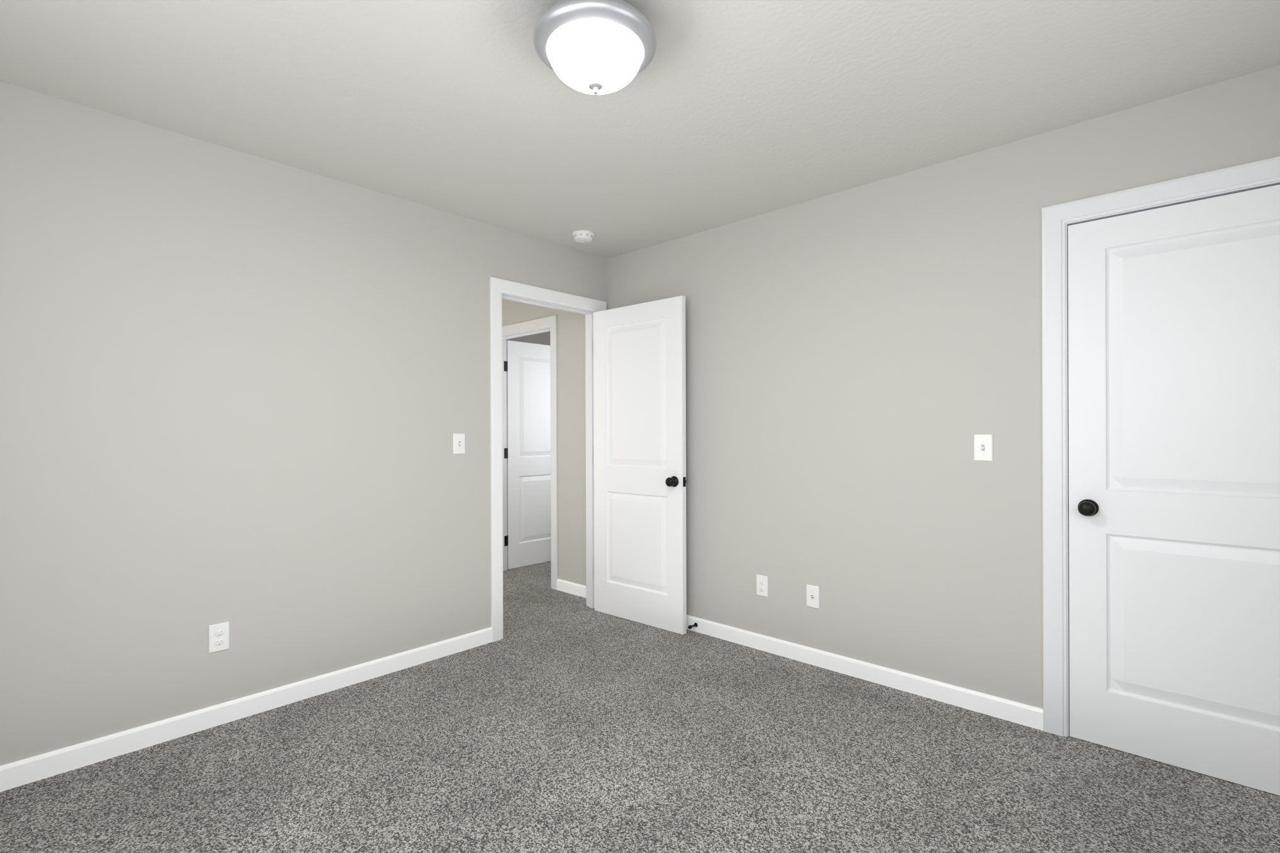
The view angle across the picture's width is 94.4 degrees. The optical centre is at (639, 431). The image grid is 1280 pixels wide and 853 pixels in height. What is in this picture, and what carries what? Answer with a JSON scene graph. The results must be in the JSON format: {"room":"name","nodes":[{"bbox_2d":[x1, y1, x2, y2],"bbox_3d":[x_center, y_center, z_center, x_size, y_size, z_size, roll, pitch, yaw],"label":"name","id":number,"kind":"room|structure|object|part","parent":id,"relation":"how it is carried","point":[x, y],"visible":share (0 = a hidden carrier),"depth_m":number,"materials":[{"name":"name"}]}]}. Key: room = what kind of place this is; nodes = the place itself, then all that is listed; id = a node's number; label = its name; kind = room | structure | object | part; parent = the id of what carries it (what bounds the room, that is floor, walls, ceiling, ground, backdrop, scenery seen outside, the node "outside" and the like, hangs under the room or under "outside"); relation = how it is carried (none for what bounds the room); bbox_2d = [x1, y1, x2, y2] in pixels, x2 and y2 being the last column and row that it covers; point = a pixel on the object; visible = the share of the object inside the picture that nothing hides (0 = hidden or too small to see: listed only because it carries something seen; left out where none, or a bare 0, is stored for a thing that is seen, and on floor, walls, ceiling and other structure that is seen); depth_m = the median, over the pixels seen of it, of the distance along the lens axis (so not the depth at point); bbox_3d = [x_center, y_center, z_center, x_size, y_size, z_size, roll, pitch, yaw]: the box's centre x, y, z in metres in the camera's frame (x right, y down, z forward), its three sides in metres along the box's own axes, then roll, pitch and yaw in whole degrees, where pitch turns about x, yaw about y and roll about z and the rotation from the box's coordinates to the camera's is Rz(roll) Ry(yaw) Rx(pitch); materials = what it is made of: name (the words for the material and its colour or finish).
{"room":"empty bedroom","nodes":[
{"label":"empty bedroom","id":0,"kind":"room"},
{"bbox_2d":[0,81,607,765],"bbox_3d":[-1.465,0.016,2.900,0.116,2.440,3.596,0,0,43],"label":"wall","id":1,"kind":"structure","parent":0,"point":[245,396],"depth_m":2.49,"materials":[{"name":"grey paint"}]},
{"bbox_2d":[208,621,229,653],"bbox_3d":[-1.764,0.864,2.483,0.008,0.116,0.072,0,0,43],"label":"electrical outlet","id":2,"kind":"object","parent":1,"relation":"attached to","point":[219,637],"visible":1,"depth_m":2.48,"materials":[{"name":"white plastic"}]},
{"bbox_2d":[0,627,492,792],"bbox_3d":[-1.711,1.190,2.536,0.013,0.093,2.491,0,0,43],"label":"baseboard","id":3,"kind":"structure","parent":1,"relation":"attached to","point":[22,772],"depth_m":2.46,"materials":[{"name":"white wood"}]},
{"bbox_2d":[453,433,465,454],"bbox_3d":[-1.002,0.068,3.297,0.022,0.116,0.072,0,0,43],"label":"light switch","id":4,"kind":"object","parent":1,"relation":"attached to","point":[459,443],"visible":1,"depth_m":3.30,"materials":[{"name":"white plastic"}]},
{"bbox_2d":[489,276,606,641],"bbox_3d":[-0.598,0.166,3.835,0.148,2.135,0.932,0,0,43],"label":"door frame","id":5,"kind":"structure","parent":1,"relation":"attached to","point":[498,287],"depth_m":3.50,"materials":[{"name":"white wood"}]},
{"bbox_2d":[593,295,686,634],"bbox_3d":[-0.019,0.203,3.808,0.770,2.032,0.165,0,0,41],"label":"entry door","id":6,"kind":"structure","parent":5,"relation":"attached to","point":[640,479],"depth_m":3.76,"materials":[{"name":"white paint"}]},
{"bbox_2d":[506,331,550,345],"bbox_3d":[-1.956,0.018,6.391,0.116,2.440,3.666,0,0,43],"label":"wall","id":7,"kind":"structure","parent":0,"point":[543,338],"depth_m":7.08,"materials":[{"name":"grey paint"}]},
{"bbox_2d":[0,561,1279,852],"bbox_3d":[-0.367,1.258,3.461,6.426,0.069,5.906,0,0,43],"label":"floor","id":8,"kind":"structure","parent":0,"point":[554,721],"depth_m":2.11,"materials":[{"name":"grey carpet"}]},
{"bbox_2d":[0,0,1279,332],"bbox_3d":[-0.375,-1.248,3.461,6.426,0.080,5.906,0,0,43],"label":"ceiling","id":9,"kind":"structure","parent":0,"point":[717,113],"depth_m":2.08,"materials":[{"name":"white paint"}]},
{"bbox_2d":[571,230,594,242],"bbox_3d":[-0.348,-1.186,3.619,0.142,0.044,0.142,0,0,43],"label":"smoke detector","id":10,"kind":"object","parent":9,"relation":"attached to","point":[583,236],"visible":1,"depth_m":3.58,"materials":[{"name":"white plastic"}]},
{"bbox_2d":[533,0,656,94],"bbox_3d":[-0.129,-1.091,1.709,0.353,0.236,0.353,0,0,43],"label":"ceiling light","id":11,"kind":"object","parent":9,"relation":"attached to","point":[597,46],"visible":1,"depth_m":1.62,"materials":[{"name":"white glass"}]},
{"bbox_3d":[-0.128,-1.045,1.709,0.270,0.088,0.270,0,0,43],"label":"lamp shade","id":12,"kind":"part","parent":11,"relation":"part of","materials":[{"name":"white glass"}]},
{"bbox_2d":[502,65,1279,709],"bbox_3d":[0.092,0.011,3.960,6.426,2.440,0.156,0,0,43],"label":"wall","id":13,"kind":"structure","parent":0,"point":[864,365],"depth_m":2.83,"materials":[{"name":"grey paint"}]},
{"bbox_2d":[503,360,507,546],"bbox_3d":[-1.193,0.196,5.231,0.002,1.635,0.038,0,0,43],"label":"door hinges","id":14,"kind":"structure","parent":13,"relation":"attached to","point":[505,369],"depth_m":5.23,"materials":[{"name":"black metal"}]},
{"bbox_2d":[506,340,550,569],"bbox_3d":[-0.915,0.206,5.537,0.165,2.032,0.780,0,0,45],"label":"door","id":15,"kind":"structure","parent":13,"relation":"in","point":[529,452],"depth_m":5.41,"materials":[{"name":"white paint"}]},
{"bbox_2d":[502,314,558,589],"bbox_3d":[-0.944,0.167,4.938,0.931,2.135,0.132,0,0,43],"label":"door frame","id":16,"kind":"structure","parent":13,"relation":"attached to","point":[548,321],"depth_m":4.62,"materials":[{"name":"white wood"}]},
{"bbox_2d":[557,579,586,598],"bbox_3d":[-0.462,1.186,4.417,0.481,0.093,0.013,0,0,43],"label":"baseboard","id":17,"kind":"structure","parent":13,"relation":"attached to","point":[573,588],"depth_m":4.46,"materials":[{"name":"white wood"}]},
{"bbox_2d":[687,622,697,629],"bbox_3d":[0.318,1.178,3.583,0.026,0.026,0.070,0,0,43],"label":"door stop","id":18,"kind":"object","parent":13,"relation":"attached to","point":[690,627],"visible":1,"depth_m":3.58,"materials":[{"name":"black metal"}]},
{"bbox_2d":[756,574,768,597],"bbox_3d":[0.680,0.862,3.304,0.072,0.116,0.008,0,0,43],"label":"electrical outlet","id":19,"kind":"object","parent":13,"relation":"attached to","point":[762,585],"visible":1,"depth_m":3.30,"materials":[{"name":"white plastic"}]},
{"bbox_2d":[805,584,819,609],"bbox_3d":[0.899,0.864,3.095,0.072,0.116,0.017,0,0,43],"label":"outlet","id":20,"kind":"object","parent":13,"relation":"attached to","point":[812,596],"visible":1,"depth_m":3.10,"materials":[{"name":"white plastic"}]},
{"bbox_2d":[686,614,1042,730],"bbox_3d":[0.712,1.182,3.273,2.537,0.093,0.013,0,0,43],"label":"baseboard","id":21,"kind":"structure","parent":13,"relation":"attached to","point":[1027,715],"depth_m":2.84,"materials":[{"name":"white wood"}]},
{"bbox_2d":[973,434,992,461],"bbox_3d":[1.477,0.070,2.553,0.072,0.116,0.022,0,0,43],"label":"light switch","id":22,"kind":"object","parent":13,"relation":"attached to","point":[983,447],"visible":1,"depth_m":2.56,"materials":[{"name":"white plastic"}]},
{"bbox_2d":[1041,155,1279,795],"bbox_3d":[2.003,0.157,2.117,0.934,2.135,0.180,0,0,43],"label":"closet door","id":23,"kind":"structure","parent":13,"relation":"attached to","point":[1181,202],"depth_m":2.16,"materials":[{"name":"white wood"}]},
{"bbox_3d":[1.999,0.196,2.111,0.780,2.032,0.165,0,0,43],"label":"closet door","id":24,"kind":"part","parent":23,"relation":"part of","materials":[{"name":"white wood"}]}
]}

